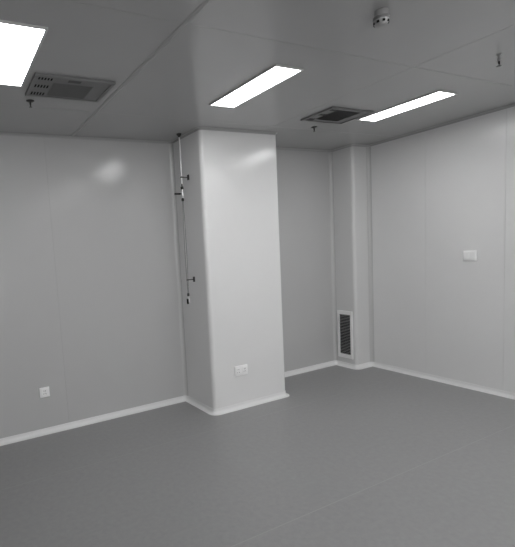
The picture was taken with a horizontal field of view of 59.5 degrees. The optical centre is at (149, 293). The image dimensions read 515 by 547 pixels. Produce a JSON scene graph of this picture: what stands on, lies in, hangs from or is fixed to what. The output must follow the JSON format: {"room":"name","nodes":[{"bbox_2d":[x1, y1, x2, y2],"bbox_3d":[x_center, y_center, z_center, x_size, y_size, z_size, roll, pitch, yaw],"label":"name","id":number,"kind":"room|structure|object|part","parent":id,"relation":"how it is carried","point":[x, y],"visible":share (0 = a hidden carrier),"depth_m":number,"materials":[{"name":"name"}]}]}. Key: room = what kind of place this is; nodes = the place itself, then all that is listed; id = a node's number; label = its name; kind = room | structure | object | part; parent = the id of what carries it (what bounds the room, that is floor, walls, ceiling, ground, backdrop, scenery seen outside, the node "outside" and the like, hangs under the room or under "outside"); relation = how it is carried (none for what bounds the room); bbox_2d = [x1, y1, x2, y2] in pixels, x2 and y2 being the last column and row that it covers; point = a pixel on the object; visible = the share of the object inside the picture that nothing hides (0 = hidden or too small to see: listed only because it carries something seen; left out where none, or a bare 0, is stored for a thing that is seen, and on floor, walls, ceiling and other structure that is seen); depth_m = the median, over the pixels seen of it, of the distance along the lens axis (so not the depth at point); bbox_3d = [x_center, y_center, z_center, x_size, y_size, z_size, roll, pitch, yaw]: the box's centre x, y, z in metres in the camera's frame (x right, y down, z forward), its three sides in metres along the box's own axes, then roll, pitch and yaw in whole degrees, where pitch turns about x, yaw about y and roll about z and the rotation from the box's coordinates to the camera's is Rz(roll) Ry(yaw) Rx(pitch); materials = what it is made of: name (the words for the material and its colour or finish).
{"room":"clean room","nodes":[
{"label":"clean room","id":0,"kind":"room"},
{"bbox_2d":[0,135,333,438],"bbox_3d":[-0.767,-0.072,3.736,7.121,2.519,0.050,-6,6,-25],"label":"wall","id":1,"kind":"structure","parent":0,"point":[89,312],"depth_m":3.87,"materials":[{"name":"paint"}]},
{"bbox_2d":[39,386,49,397],"bbox_3d":[-0.903,0.843,3.695,0.084,0.086,0.015,-6,6,-25],"label":"wall outlet","id":2,"kind":"object","parent":1,"relation":"attached to","point":[44,392],"visible":1,"depth_m":3.69,"materials":[{"name":"white plastic"}]},
{"bbox_2d":[41,389,47,395],"bbox_3d":[-0.901,0.843,3.690,0.052,0.056,0.004,-6,6,-25],"label":"socket","id":3,"kind":"object","parent":2,"relation":"attached to","point":[44,392],"depth_m":3.69,"materials":[{"name":"white plastic"}]},
{"bbox_2d":[0,132,166,143],"bbox_3d":[-1.892,-1.191,3.085,4.573,0.019,0.015,-6,6,-25],"label":"trim","id":4,"kind":"structure","parent":1,"relation":"attached to","point":[1,133],"depth_m":3.71,"materials":[{"name":"grey metal"}]},
{"bbox_2d":[0,396,184,445],"bbox_3d":[-1.720,1.277,3.316,4.573,0.048,0.038,-6,6,-25],"label":"baseboard","id":5,"kind":"structure","parent":1,"relation":"attached to","point":[75,424],"depth_m":3.87,"materials":[{"name":"white"}]},
{"bbox_2d":[168,144,187,395],"bbox_3d":[0.280,-0.191,4.186,0.034,2.467,0.034,-6,6,-25],"label":"trim","id":6,"kind":"structure","parent":1,"relation":"attached to","point":[171,148],"depth_m":4.19,"materials":[{"name":"grey metal"}]},
{"bbox_2d":[276,148,327,151],"bbox_3d":[1.533,-1.581,4.709,1.137,0.019,0.015,-6,6,-25],"label":"trim","id":7,"kind":"structure","parent":1,"relation":"attached to","point":[291,149],"depth_m":4.79,"materials":[{"name":"grey"}]},
{"bbox_2d":[284,361,333,376],"bbox_3d":[1.704,0.887,4.940,1.137,0.048,0.038,-6,6,-25],"label":"baseboard","id":8,"kind":"structure","parent":1,"relation":"attached to","point":[330,363],"depth_m":5.02,"materials":[{"name":"white"}]},
{"bbox_2d":[328,152,337,360],"bbox_3d":[2.160,-0.405,5.077,0.034,2.467,0.034,-6,6,-25],"label":"trim","id":9,"kind":"structure","parent":1,"relation":"attached to","point":[330,155],"depth_m":5.08,"materials":[{"name":"grey metal"}]},
{"bbox_2d":[173,130,284,408],"bbox_3d":[0.779,-0.219,4.171,0.855,2.518,0.490,-6,6,-25],"label":"column","id":10,"kind":"structure","parent":0,"point":[233,314],"depth_m":3.94,"materials":[{"name":"paint"}]},
{"bbox_2d":[174,133,194,303],"bbox_3d":[0.302,-0.662,3.882,0.158,1.518,0.044,-6,6,-25],"label":"gas pipe","id":11,"kind":"object","parent":10,"relation":"attached to","point":[177,134],"visible":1,"depth_m":3.87,"materials":[{"name":"grey metal"}]},
{"bbox_2d":[167,127,276,143],"bbox_3d":[0.699,-1.459,4.043,0.955,0.019,0.505,-6,6,-25],"label":"trim","id":12,"kind":"structure","parent":10,"relation":"attached to","point":[198,128],"depth_m":3.82,"materials":[{"name":"grey"}]},
{"bbox_2d":[183,391,288,415],"bbox_3d":[0.870,1.009,4.274,0.955,0.048,0.528,-6,6,-25],"label":"baseboard","id":13,"kind":"structure","parent":10,"relation":"attached to","point":[215,412],"depth_m":4.06,"materials":[{"name":"white"}]},
{"bbox_2d":[234,364,247,375],"bbox_3d":[0.844,0.705,3.982,0.146,0.092,0.015,-6,6,-25],"label":"wall outlet","id":14,"kind":"object","parent":10,"relation":"attached to","point":[242,369],"visible":1,"depth_m":3.98,"materials":[{"name":"white plastic"}]},
{"bbox_2d":[236,368,240,374],"bbox_3d":[0.814,0.709,3.962,0.052,0.056,0.004,-6,6,-25],"label":"socket","id":15,"kind":"object","parent":14,"relation":"attached to","point":[238,370],"depth_m":3.96,"materials":[{"name":"white plastic"}]},
{"bbox_2d":[242,366,246,372],"bbox_3d":[0.879,0.702,3.993,0.052,0.056,0.004,-6,6,-25],"label":"socket","id":16,"kind":"object","parent":14,"relation":"attached to","point":[244,368],"depth_m":3.99,"materials":[{"name":"white plastic"}]},
{"bbox_2d":[0,365,514,546],"bbox_3d":[0.991,1.426,0.388,7.121,0.040,7.767,-6,6,-25],"label":"floor","id":17,"kind":"structure","parent":0,"point":[371,456],"depth_m":2.83,"materials":[{"name":"plastic"}]},
{"bbox_2d":[0,0,514,149],"bbox_3d":[0.819,-1.125,0.139,7.121,0.060,7.772,-6,6,-25],"label":"ceiling","id":18,"kind":"structure","parent":0,"point":[425,47],"depth_m":2.46,"materials":[{"name":"paint"}]},
{"bbox_2d":[0,20,47,86],"bbox_3d":[-0.698,-1.187,2.171,0.219,0.010,0.688,-6,6,-25],"label":"recessed light","id":19,"kind":"object","parent":18,"relation":"in","point":[20,43],"visible":1,"depth_m":2.08,"materials":[{"name":"white plastic"}]},
{"bbox_2d":[26,99,33,107],"bbox_3d":[-0.771,-1.225,2.779,0.052,0.041,0.052,-6,6,-25],"label":"sprinkler head","id":20,"kind":"object","parent":18,"relation":"attached to","point":[29,101],"visible":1,"depth_m":2.77},
{"bbox_2d":[25,73,115,102],"bbox_3d":[-0.487,-1.242,2.611,0.474,0.014,0.326,-6,6,-25],"label":"ceiling vent","id":21,"kind":"object","parent":18,"relation":"in","point":[41,85],"visible":1,"depth_m":2.59,"materials":[{"name":"grey metal"}]},
{"bbox_3d":[-0.493,-1.241,2.640,0.245,0.005,0.198,-6,6,-25],"label":"filter panel","id":22,"kind":"part","parent":21,"relation":"part of","materials":[{"name":"grey metal"}]},
{"bbox_3d":[-0.487,-1.245,2.610,0.430,0.008,0.282,-6,6,-25],"label":"plate","id":23,"kind":"part","parent":21,"relation":"part of","materials":[{"name":"grey metal"}]},
{"bbox_2d":[72,0,210,135],"bbox_3d":[1.000,-1.112,0.204,0.028,0.004,7.622,-6,6,-25],"label":"trim","id":24,"kind":"structure","parent":18,"relation":"attached to","point":[204,3],"depth_m":2.26,"materials":[{"name":"grey metal"}]},
{"bbox_2d":[209,64,303,107],"bbox_3d":[0.668,-1.342,2.819,0.219,0.010,0.688,-6,6,-25],"label":"recessed light","id":25,"kind":"object","parent":18,"relation":"in","point":[276,74],"visible":1,"depth_m":2.76,"materials":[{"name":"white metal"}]},
{"bbox_2d":[301,107,373,124],"bbox_3d":[1.546,-1.472,3.567,0.474,0.014,0.326,-6,6,-25],"label":"ceiling vent","id":26,"kind":"object","parent":18,"relation":"in","point":[332,115],"visible":1,"depth_m":3.54,"materials":[{"name":"grey metal"}]},
{"bbox_3d":[1.548,-1.469,3.557,0.265,0.005,0.230,-6,6,-25],"label":"filter panel","id":27,"kind":"part","parent":26,"relation":"part of","materials":[{"name":"grey metal"}]},
{"bbox_3d":[1.546,-1.475,3.567,0.430,0.008,0.282,-6,6,-25],"label":"plate","id":28,"kind":"part","parent":26,"relation":"part of","materials":[{"name":"grey metal"}]},
{"bbox_2d":[372,7,389,27],"bbox_3d":[1.055,-1.257,1.966,0.070,0.065,0.070,-6,6,-25],"label":"smoke detector","id":29,"kind":"object","parent":18,"relation":"attached to","point":[381,16],"visible":1,"depth_m":1.94,"materials":[{"name":"grey plastic"}]},
{"bbox_2d":[357,90,457,121],"bbox_3d":[2.037,-1.497,3.457,0.219,0.010,0.688,-6,6,-25],"label":"recessed light","id":30,"kind":"object","parent":18,"relation":"in","point":[440,94],"visible":1,"depth_m":3.41,"materials":[{"name":"white plastic"}]},
{"bbox_2d":[496,53,501,66],"bbox_3d":[2.059,-1.379,2.542,0.028,0.069,0.028,-6,6,-25],"label":"sprinkler head","id":31,"kind":"object","parent":18,"relation":"attached to","point":[499,54],"visible":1,"depth_m":2.54},
{"bbox_2d":[330,146,369,364],"bbox_3d":[2.348,-0.408,5.023,0.256,2.518,0.294,-6,6,-25],"label":"column","id":32,"kind":"structure","parent":0,"point":[349,164],"depth_m":4.90,"materials":[{"name":"white paint"}]},
{"bbox_2d":[337,310,352,358],"bbox_3d":[2.288,0.473,5.047,0.012,0.560,0.204,-6,6,-25],"label":"wall grille","id":33,"kind":"object","parent":32,"relation":"attached to","point":[344,318],"visible":1,"depth_m":5.04,"materials":[{"name":"white metal"}]},
{"bbox_2d":[327,144,371,151],"bbox_3d":[2.224,-1.637,4.803,0.461,0.019,0.174,-1,6,24],"label":"trim","id":34,"kind":"structure","parent":32,"relation":"attached to","point":[357,145],"depth_m":4.79,"materials":[{"name":"grey metal"}]},
{"bbox_2d":[333,360,374,369],"bbox_3d":[2.386,0.832,5.034,0.460,0.048,0.197,-1,6,24],"label":"baseboard","id":35,"kind":"structure","parent":32,"relation":"attached to","point":[335,362],"depth_m":5.03,"materials":[{"name":"white"}]},
{"bbox_2d":[370,106,514,392],"bbox_3d":[4.083,-0.206,1.771,0.050,2.519,7.672,-6,6,-25],"label":"wall","id":36,"kind":"structure","parent":0,"point":[439,194],"depth_m":4.17,"materials":[{"name":"paint"}]},
{"bbox_2d":[366,147,373,361],"bbox_3d":[2.518,-0.413,4.921,0.034,2.467,0.034,-6,6,-25],"label":"trim","id":37,"kind":"structure","parent":36,"relation":"attached to","point":[368,149],"depth_m":4.92,"materials":[{"name":"grey"}]},
{"bbox_2d":[372,104,514,145],"bbox_3d":[4.034,-1.435,1.503,0.015,0.019,7.277,-6,6,-25],"label":"trim","id":38,"kind":"structure","parent":36,"relation":"attached to","point":[511,105],"depth_m":4.05,"materials":[{"name":"grey metal"}]},
{"bbox_2d":[373,362,514,399],"bbox_3d":[4.189,1.033,1.739,0.038,0.048,7.277,-6,6,-25],"label":"baseboard","id":39,"kind":"structure","parent":36,"relation":"attached to","point":[506,394],"depth_m":4.28,"materials":[{"name":"white"}]},
{"bbox_2d":[463,250,476,260],"bbox_3d":[2.973,-0.356,4.000,0.014,0.094,0.112,-6,6,-25],"label":"light switch","id":40,"kind":"object","parent":36,"relation":"attached to","point":[471,255],"visible":1,"depth_m":3.99,"materials":[{"name":"white plastic"}]}
]}

